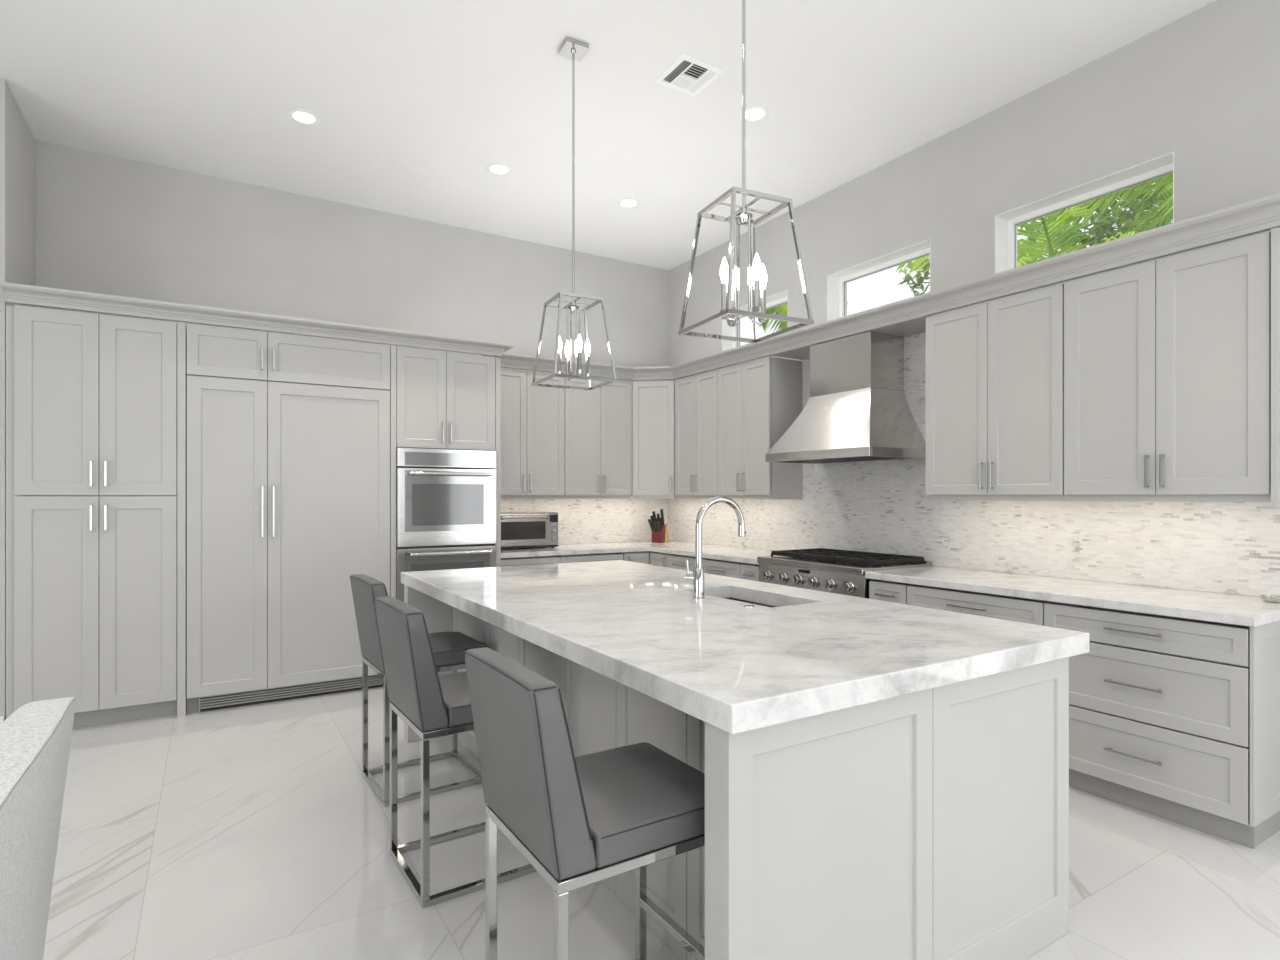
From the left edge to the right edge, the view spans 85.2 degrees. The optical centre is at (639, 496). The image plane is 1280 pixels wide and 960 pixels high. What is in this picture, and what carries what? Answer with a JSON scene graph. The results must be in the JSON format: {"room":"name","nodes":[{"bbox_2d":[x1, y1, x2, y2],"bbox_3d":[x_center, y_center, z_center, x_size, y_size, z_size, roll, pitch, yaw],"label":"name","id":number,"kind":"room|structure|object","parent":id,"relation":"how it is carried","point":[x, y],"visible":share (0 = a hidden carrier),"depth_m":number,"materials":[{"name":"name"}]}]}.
{"room":"kitchen","nodes":[
{"label":"kitchen","id":0,"kind":"room"},
{"bbox_2d":[0,77,34,720],"bbox_3d":[-5.698,-0.488,3.061,4.515,3.717,0.794,0,0,-32],"label":"wall","id":1,"kind":"structure","parent":0,"point":[17,141],"depth_m":3.98,"materials":[{"name":"paint"}]},
{"bbox_2d":[0,715,3,724],"bbox_3d":[-4.508,1.300,3.320,2.213,0.140,0.015,0,0,-32],"label":"baseboard","id":2,"kind":"structure","parent":1,"relation":"attached to","point":[1,717],"depth_m":3.89,"materials":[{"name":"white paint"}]},
{"bbox_2d":[35,140,668,544],"bbox_3d":[-3.761,-0.488,4.811,9.850,3.717,0.150,0,0,-32],"label":"wall","id":3,"kind":"structure","parent":0,"point":[105,224],"depth_m":5.47,"materials":[{"name":"paint"}]},
{"bbox_2d":[187,324,389,390],"bbox_3d":[-2.510,-0.916,4.985,1.221,0.317,0.847,0,0,-32],"label":"upper cabinet","id":4,"kind":"object","parent":3,"relation":"attached to","point":[217,352],"visible":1,"depth_m":4.62,"materials":[{"name":"paint"}]},
{"bbox_2d":[501,368,564,498],"bbox_3d":[-1.081,-0.530,6.141,0.768,1.109,0.377,0,0,-32],"label":"upper cabinet","id":5,"kind":"object","parent":3,"relation":"attached to","point":[532,417],"visible":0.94,"depth_m":6.04,"materials":[{"name":"paint"}]},
{"bbox_2d":[501,496,668,543],"bbox_3d":[-0.609,0.225,6.660,2.120,0.460,0.010,0,0,-32],"label":"backsplash","id":6,"kind":"structure","parent":3,"relation":"attached to","point":[580,521],"depth_m":6.79,"materials":[{"name":"stone"}]},
{"bbox_2d":[563,378,631,498],"bbox_3d":[-0.456,-0.530,6.526,0.697,1.109,0.377,0,0,-32],"label":"upper cabinet","id":7,"kind":"object","parent":3,"relation":"attached to","point":[598,421],"visible":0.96,"depth_m":6.38,"materials":[{"name":"paint"}]},
{"bbox_2d":[630,380,676,498],"bbox_3d":[0.182,-0.530,6.778,0.649,1.109,0.617,0,0,-32],"label":"upper cabinet","id":8,"kind":"object","parent":3,"relation":"attached to","point":[653,402],"visible":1,"depth_m":6.55,"materials":[{"name":"paint"}]},
{"bbox_2d":[0,0,1215,269],"bbox_3d":[-0.973,-2.422,0.340,9.900,0.150,10.800,0,0,-32],"label":"ceiling","id":9,"kind":"structure","parent":0,"point":[413,101],"depth_m":4.00,"materials":[{"name":"paint"}]},
{"bbox_2d":[288,109,319,124],"bbox_3d":[-2.080,-2.343,4.305,0.180,0.006,0.180,0,0,-32],"label":"recessed light","id":10,"kind":"object","parent":9,"relation":"in","point":[304,117],"visible":1,"depth_m":4.30,"materials":[{"name":"white paint"}]},
{"bbox_2d":[486,163,511,174],"bbox_3d":[-1.011,-2.343,4.990,0.180,0.006,0.180,0,0,-32],"label":"recessed light","id":11,"kind":"object","parent":9,"relation":"in","point":[496,168],"visible":1,"depth_m":4.99,"materials":[{"name":"white"}]},
{"bbox_2d":[531,37,616,390],"bbox_3d":[-0.348,-1.466,3.635,0.342,1.759,0.342,0,0,-28],"label":"pendant light","id":12,"kind":"object","parent":9,"relation":"hanging from","point":[574,49],"visible":1,"depth_m":3.63,"materials":[{"name":"silver metal"}]},
{"bbox_2d":[618,198,639,207],"bbox_3d":[-0.088,-2.343,5.568,0.180,0.006,0.180,0,0,-32],"label":"recessed light","id":13,"kind":"object","parent":9,"relation":"in","point":[625,203],"visible":1,"depth_m":5.57,"materials":[{"name":"white"}]},
{"bbox_2d":[654,54,724,96],"bbox_3d":[0.273,-2.340,3.879,0.282,0.013,0.284,0,0,-32],"label":"ceiling vent","id":14,"kind":"object","parent":9,"relation":"in","point":[687,74],"visible":1,"depth_m":3.87,"materials":[{"name":"white metal"}]},
{"bbox_2d":[678,0,813,343],"bbox_3d":[0.366,-1.466,2.452,0.342,1.759,0.342,0,0,-25],"label":"pendant light","id":15,"kind":"object","parent":9,"relation":"hanging from","point":[757,275],"visible":1,"depth_m":2.44,"materials":[{"name":"silver metal"}]},
{"bbox_2d":[739,106,768,121],"bbox_3d":[0.700,-2.343,4.271,0.180,0.006,0.180,0,0,-32],"label":"recessed light","id":16,"kind":"object","parent":9,"relation":"in","point":[754,113],"visible":0.86,"depth_m":4.27,"materials":[{"name":"white"}]},
{"bbox_2d":[43,687,1279,959],"bbox_3d":[-0.973,1.420,0.340,9.900,0.100,10.800,0,0,-32],"label":"floor","id":17,"kind":"structure","parent":0,"point":[255,831],"depth_m":2.57,"materials":[{"name":"tile"}]},
{"bbox_2d":[0,697,75,959],"bbox_3d":[-1.446,0.914,1.143,0.738,0.912,0.745,0,0,-32],"label":"dining chair","id":18,"kind":"object","parent":17,"relation":"on","point":[35,739],"visible":1,"depth_m":1.30,"materials":[{"name":"grey fabric"}]},
{"bbox_2d":[6,305,186,728],"bbox_3d":[-3.394,0.145,4.440,0.847,2.450,0.847,0,0,-32],"label":"pantry cabinet","id":19,"kind":"object","parent":17,"relation":"on","point":[96,403],"visible":0.98,"depth_m":4.10,"materials":[{"name":"paint"}]},
{"bbox_2d":[0,282,514,357],"bbox_3d":[-2.356,-1.131,4.789,2.983,0.089,0.464,0,0,-32],"label":"trim","id":20,"kind":"structure","parent":19,"relation":"on","point":[15,293],"depth_m":4.43,"materials":[{"name":"paint"}]},
{"bbox_2d":[186,375,389,713],"bbox_3d":[-2.508,0.309,4.981,1.221,2.122,0.837,0,0,-32],"label":"refrigerator","id":21,"kind":"object","parent":17,"relation":"on","point":[288,484],"visible":0.93,"depth_m":4.60,"materials":[{"name":"paint"}]},
{"bbox_2d":[350,574,488,806],"bbox_3d":[-1.070,0.874,3.361,0.553,0.993,0.438,0,0,-34],"label":"bar stool","id":22,"kind":"object","parent":17,"relation":"on","point":[448,648],"visible":0.73,"depth_m":3.25,"materials":[{"name":"grey leather"}]},
{"bbox_2d":[389,346,500,598],"bbox_3d":[-1.639,0.148,5.522,0.821,2.444,0.847,0,0,-32],"label":"tall cabinet","id":23,"kind":"object","parent":17,"relation":"on","point":[439,399],"visible":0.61,"depth_m":5.16,"materials":[{"name":"paint"}]},
{"bbox_2d":[396,448,495,601],"bbox_3d":[-1.554,0.308,5.384,0.738,1.313,0.638,0,0,-32],"label":"wall oven","id":24,"kind":"object","parent":23,"relation":"in","point":[446,498],"visible":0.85,"depth_m":5.14,"materials":[{"name":"silver metal"}]},
{"bbox_2d":[374,596,536,908],"bbox_3d":[-0.663,0.874,2.604,0.553,0.993,0.438,0,0,-34],"label":"bar stool","id":25,"kind":"object","parent":17,"relation":"on","point":[432,705],"visible":0.73,"depth_m":2.38,"materials":[{"name":"grey leather"}]},
{"bbox_2d":[501,556,559,566],"bbox_3d":[-1.082,0.934,5.962,0.582,0.872,0.679,0,0,-32],"label":"base cabinet","id":26,"kind":"object","parent":17,"relation":"on","point":[519,561],"visible":0.02,"depth_m":5.73,"materials":[{"name":"paint"}]},
{"bbox_2d":[464,647,704,959],"bbox_3d":[-0.100,0.874,1.707,0.553,0.993,0.438,0,0,-32],"label":"bar stool","id":27,"kind":"object","parent":17,"relation":"on","point":[584,820],"visible":0.92,"depth_m":1.55,"materials":[{"name":"grey leather"}]},
{"bbox_2d":[554,553,622,562],"bbox_3d":[-0.571,0.934,6.278,0.616,0.872,0.679,0,0,-32],"label":"base cabinet","id":28,"kind":"object","parent":17,"relation":"on","point":[603,556],"visible":0.04,"depth_m":6.02,"materials":[{"name":"paint"}]},
{"bbox_2d":[616,551,675,566],"bbox_3d":[0.155,0.934,6.566,0.918,0.872,0.950,0,0,-32],"label":"base cabinet","id":29,"kind":"object","parent":17,"relation":"on","point":[645,557],"visible":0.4,"depth_m":6.24,"materials":[{"name":"paint"}]},
{"bbox_2d":[501,540,776,564],"bbox_3d":[-0.041,0.476,5.748,2.131,0.041,2.157,0,0,-32],"label":"countertop","id":30,"kind":"structure","parent":29,"relation":"on","point":[710,551],"depth_m":5.95,"materials":[{"name":"stone"}]},
{"bbox_2d":[501,511,557,548],"bbox_3d":[-1.040,0.298,6.126,0.582,0.315,0.400,0,0,-32],"label":"toaster oven","id":31,"kind":"object","parent":30,"relation":"on","point":[540,528],"visible":0.68,"depth_m":6.00,"materials":[{"name":"silver metal"}]},
{"bbox_2d":[652,523,668,542],"bbox_3d":[0.201,0.359,6.904,0.122,0.195,0.152,0,0,25],"label":"knife block","id":32,"kind":"object","parent":30,"relation":"on","point":[661,536],"visible":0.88,"depth_m":6.85,"materials":[{"name":"red wood"}]},
{"bbox_2d":[648,519,653,530],"bbox_3d":[0.109,0.284,6.857,0.069,0.128,0.030,0,0,-22],"label":"kitchen knife","id":33,"kind":"object","parent":32,"relation":"in","point":[649,520],"visible":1,"depth_m":6.85,"materials":[{"name":"black plastic"}]},
{"bbox_2d":[660,509,663,524],"bbox_3d":[0.221,0.203,6.871,0.030,0.161,0.058,0,0,25],"label":"kitchen knife","id":34,"kind":"object","parent":32,"relation":"in","point":[661,510],"visible":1,"depth_m":6.86,"materials":[{"name":"black plastic"}]},
{"bbox_2d":[668,555,707,570],"bbox_3d":[0.620,0.934,6.041,0.678,0.872,0.428,0,0,-32],"label":"base cabinet","id":35,"kind":"object","parent":17,"relation":"on","point":[674,561],"visible":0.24,"depth_m":5.90,"materials":[{"name":"paint"}]},
{"bbox_2d":[702,559,751,577],"bbox_3d":[0.875,0.934,5.628,0.678,0.872,0.538,0,0,-32],"label":"base cabinet","id":36,"kind":"object","parent":17,"relation":"on","point":[711,566],"visible":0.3,"depth_m":5.43,"materials":[{"name":"paint"}]},
{"bbox_2d":[404,585,1068,959],"bbox_3d":[0.019,0.932,3.064,1.391,0.876,2.895,0,0,-32],"label":"kitchen island","id":37,"kind":"object","parent":17,"relation":"on","point":[930,824],"visible":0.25,"depth_m":1.84,"materials":[{"name":"paint"}]},
{"bbox_2d":[401,560,1088,733],"bbox_3d":[0.030,0.461,3.065,1.441,0.062,2.947,0,0,-32],"label":"island countertop","id":38,"kind":"structure","parent":37,"relation":"on","point":[727,665],"depth_m":2.13,"materials":[{"name":"stone"}]},
{"bbox_2d":[684,496,745,598],"bbox_3d":[0.327,0.215,3.002,0.303,0.431,0.082,0,0,-32],"label":"faucet","id":39,"kind":"object","parent":38,"relation":"on","point":[697,577],"visible":1,"depth_m":2.93,"materials":[{"name":"silver metal"}]},
{"bbox_2d":[726,598,774,606],"bbox_3d":[0.471,0.584,3.031,0.349,0.180,0.669,0,0,-32],"label":"sink","id":40,"kind":"object","parent":38,"relation":"in","point":[726,598],"visible":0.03,"depth_m":3.25,"materials":[{"name":"metal"}]},
{"bbox_2d":[740,564,759,580],"bbox_3d":[1.072,0.934,5.307,0.678,0.872,0.212,0,0,-32],"label":"base cabinet","id":41,"kind":"object","parent":17,"relation":"on","point":[748,572],"visible":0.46,"depth_m":5.15,"materials":[{"name":"paint"}]},
{"bbox_2d":[757,548,931,598],"bbox_3d":[1.353,0.883,4.774,0.724,0.973,0.956,0,0,-32],"label":"range","id":42,"kind":"object","parent":17,"relation":"on","point":[836,571],"visible":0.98,"depth_m":4.57,"materials":[{"name":"silver metal"}]},
{"bbox_2d":[774,556,931,570],"bbox_3d":[1.423,0.455,4.817,0.560,0.059,0.956,0,0,-32],"label":"cooktop","id":43,"kind":"object","parent":42,"relation":"in","point":[898,563],"depth_m":4.49,"materials":[{"name":"black metal"}]},
{"bbox_2d":[869,581,919,603],"bbox_3d":[1.718,0.934,4.261,0.678,0.872,0.266,0,0,-32],"label":"base cabinet","id":44,"kind":"object","parent":17,"relation":"on","point":[896,592],"visible":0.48,"depth_m":4.09,"materials":[{"name":"paint"}]},
{"bbox_2d":[907,585,1057,625],"bbox_3d":[1.990,0.934,3.819,0.678,0.872,0.769,0,0,-32],"label":"base cabinet","id":45,"kind":"object","parent":17,"relation":"on","point":[1024,610],"visible":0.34,"depth_m":3.61,"materials":[{"name":"paint"}]},
{"bbox_2d":[1044,602,1279,848],"bbox_3d":[2.405,0.934,3.157,0.688,0.872,0.789,0,0,-32],"label":"base cabinet","id":46,"kind":"object","parent":17,"relation":"on","point":[1174,719],"visible":0.94,"depth_m":2.87,"materials":[{"name":"paint"}]},
{"bbox_2d":[865,566,1279,626],"bbox_3d":[2.135,0.476,3.602,0.680,0.041,1.853,0,0,-32],"label":"countertop","id":47,"kind":"structure","parent":46,"relation":"on","point":[1252,611],"depth_m":3.29,"materials":[{"name":"stone"}]},
{"bbox_2d":[669,0,1279,598],"bbox_3d":[3.175,-0.488,2.777,0.220,3.717,10.594,0,0,-32],"label":"wall","id":48,"kind":"structure","parent":0,"point":[1202,87],"depth_m":3.95,"materials":[{"name":"paint"}]},
{"bbox_2d":[675,370,719,498],"bbox_3d":[0.628,-0.530,6.313,0.378,1.109,0.646,0,0,-32],"label":"upper cabinet","id":49,"kind":"object","parent":48,"relation":"attached to","point":[696,396],"visible":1,"depth_m":6.20,"materials":[{"name":"paint"}]},
{"bbox_2d":[722,290,787,350],"bbox_3d":[1.073,-1.476,6.156,0.189,0.453,0.870,0,0,-32],"label":"window","id":50,"kind":"structure","parent":48,"relation":"in","point":[780,298],"depth_m":6.47,"materials":[{"name":"white paint"}]},
{"bbox_2d":[718,357,801,498],"bbox_3d":[0.970,-0.530,5.760,0.378,1.109,0.650,0,0,-32],"label":"upper cabinet","id":51,"kind":"object","parent":48,"relation":"attached to","point":[759,400],"visible":1,"depth_m":5.56,"materials":[{"name":"paint"}]},
{"bbox_2d":[765,331,925,463],"bbox_3d":[1.415,-0.669,4.839,0.588,0.842,0.945,0,0,-32],"label":"range hood","id":52,"kind":"object","parent":48,"relation":"attached to","point":[857,408],"visible":0.92,"depth_m":4.68,"materials":[{"name":"silver metal"}]},
{"bbox_2d":[770,315,933,359],"bbox_3d":[1.514,-1.101,4.902,0.355,0.018,1.376,0,0,-32],"label":"trim","id":53,"kind":"structure","parent":52,"relation":"on","point":[917,325],"depth_m":4.61,"materials":[{"name":"paint"}]},
{"bbox_2d":[802,332,927,499],"bbox_3d":[1.669,-0.532,4.997,0.010,1.115,1.378,0,0,-32],"label":"backsplash","id":54,"kind":"structure","parent":48,"relation":"attached to","point":[895,479],"depth_m":4.90,"materials":[{"name":"stone"}]},
{"bbox_2d":[827,239,929,320],"bbox_3d":[1.764,-1.476,5.037,0.189,0.453,0.907,0,0,-32],"label":"window","id":55,"kind":"structure","parent":48,"relation":"in","point":[836,282],"depth_m":5.22,"materials":[{"name":"white paint"}]},
{"bbox_2d":[669,499,1279,598],"bbox_3d":[1.604,0.240,5.103,0.010,0.430,4.962,0,0,-32],"label":"backsplash","id":56,"kind":"structure","parent":48,"relation":"attached to","point":[1217,547],"depth_m":3.98,"materials":[{"name":"stone"}]},
{"bbox_2d":[926,283,1065,500],"bbox_3d":[2.076,-0.530,3.965,0.378,1.109,0.803,0,0,-32],"label":"upper cabinet","id":57,"kind":"object","parent":48,"relation":"attached to","point":[995,369],"visible":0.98,"depth_m":3.84,"materials":[{"name":"paint"}]},
{"bbox_2d":[995,152,1173,272],"bbox_3d":[2.478,-1.476,3.879,0.189,0.453,0.922,0,0,-32],"label":"window","id":58,"kind":"structure","parent":48,"relation":"in","point":[1006,223],"depth_m":3.94,"materials":[{"name":"white paint"}]},
{"bbox_2d":[1064,227,1279,505],"bbox_3d":[2.514,-0.526,3.266,0.388,1.128,0.842,0,0,-32],"label":"upper cabinet","id":59,"kind":"object","parent":48,"relation":"attached to","point":[1172,363],"visible":1,"depth_m":3.13,"materials":[{"name":"paint"}]},
{"bbox_2d":[499,193,1279,380],"bbox_3d":[1.185,-1.149,4.828,5.121,0.106,1.566,0,0,39],"label":"trim","id":60,"kind":"structure","parent":59,"relation":"on","point":[1262,214],"depth_m":3.79,"materials":[{"name":"paint"}]},
{"label":"outside","id":61,"kind":"structure","parent":0,"visible":0},
{"bbox_3d":[9.418,1.530,11.684,19.700,0.080,34.000,0,0,-32],"label":"ground","id":62,"kind":"structure","parent":61,"visible":0},
{"bbox_2d":[752,300,848,333],"bbox_3d":[2.257,-0.835,10.186,1.552,4.666,1.366,0,0,4],"label":"palm tree","id":63,"kind":"object","parent":62,"relation":"on","point":[783,309],"visible":0.02,"depth_m":9.83,"materials":[{"name":"green plant"}]},
{"bbox_2d":[898,258,929,295],"bbox_3d":[3.399,-0.815,7.764,1.117,4.616,1.072,0,0,17],"label":"leafy tree","id":64,"kind":"object","parent":62,"relation":"on","point":[920,280],"visible":0.07,"depth_m":7.86,"materials":[{"name":"green plant"}]},
{"bbox_2d":[895,206,1139,278],"bbox_3d":[3.809,-0.587,6.267,2.607,4.170,2.532,0,0,34],"label":"palm tree","id":65,"kind":"object","parent":62,"relation":"on","point":[1026,248],"visible":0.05,"depth_m":6.05,"materials":[{"name":"green plant"}]},
{"bbox_2d":[1017,176,1172,260],"bbox_3d":[6.113,-1.646,8.488,3.148,6.278,3.096,0,0,-32],"label":"leafy tree","id":66,"kind":"object","parent":62,"relation":"on","point":[1100,226],"visible":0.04,"depth_m":7.97,"materials":[{"name":"green plant"}]},
{"bbox_2d":[1026,173,1172,259],"bbox_3d":[5.420,-1.081,6.534,3.161,5.157,2.823,0,0,-2],"label":"palm tree","id":67,"kind":"object","parent":62,"relation":"on","point":[1160,185],"visible":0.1,"depth_m":6.92,"materials":[{"name":"green plant"}]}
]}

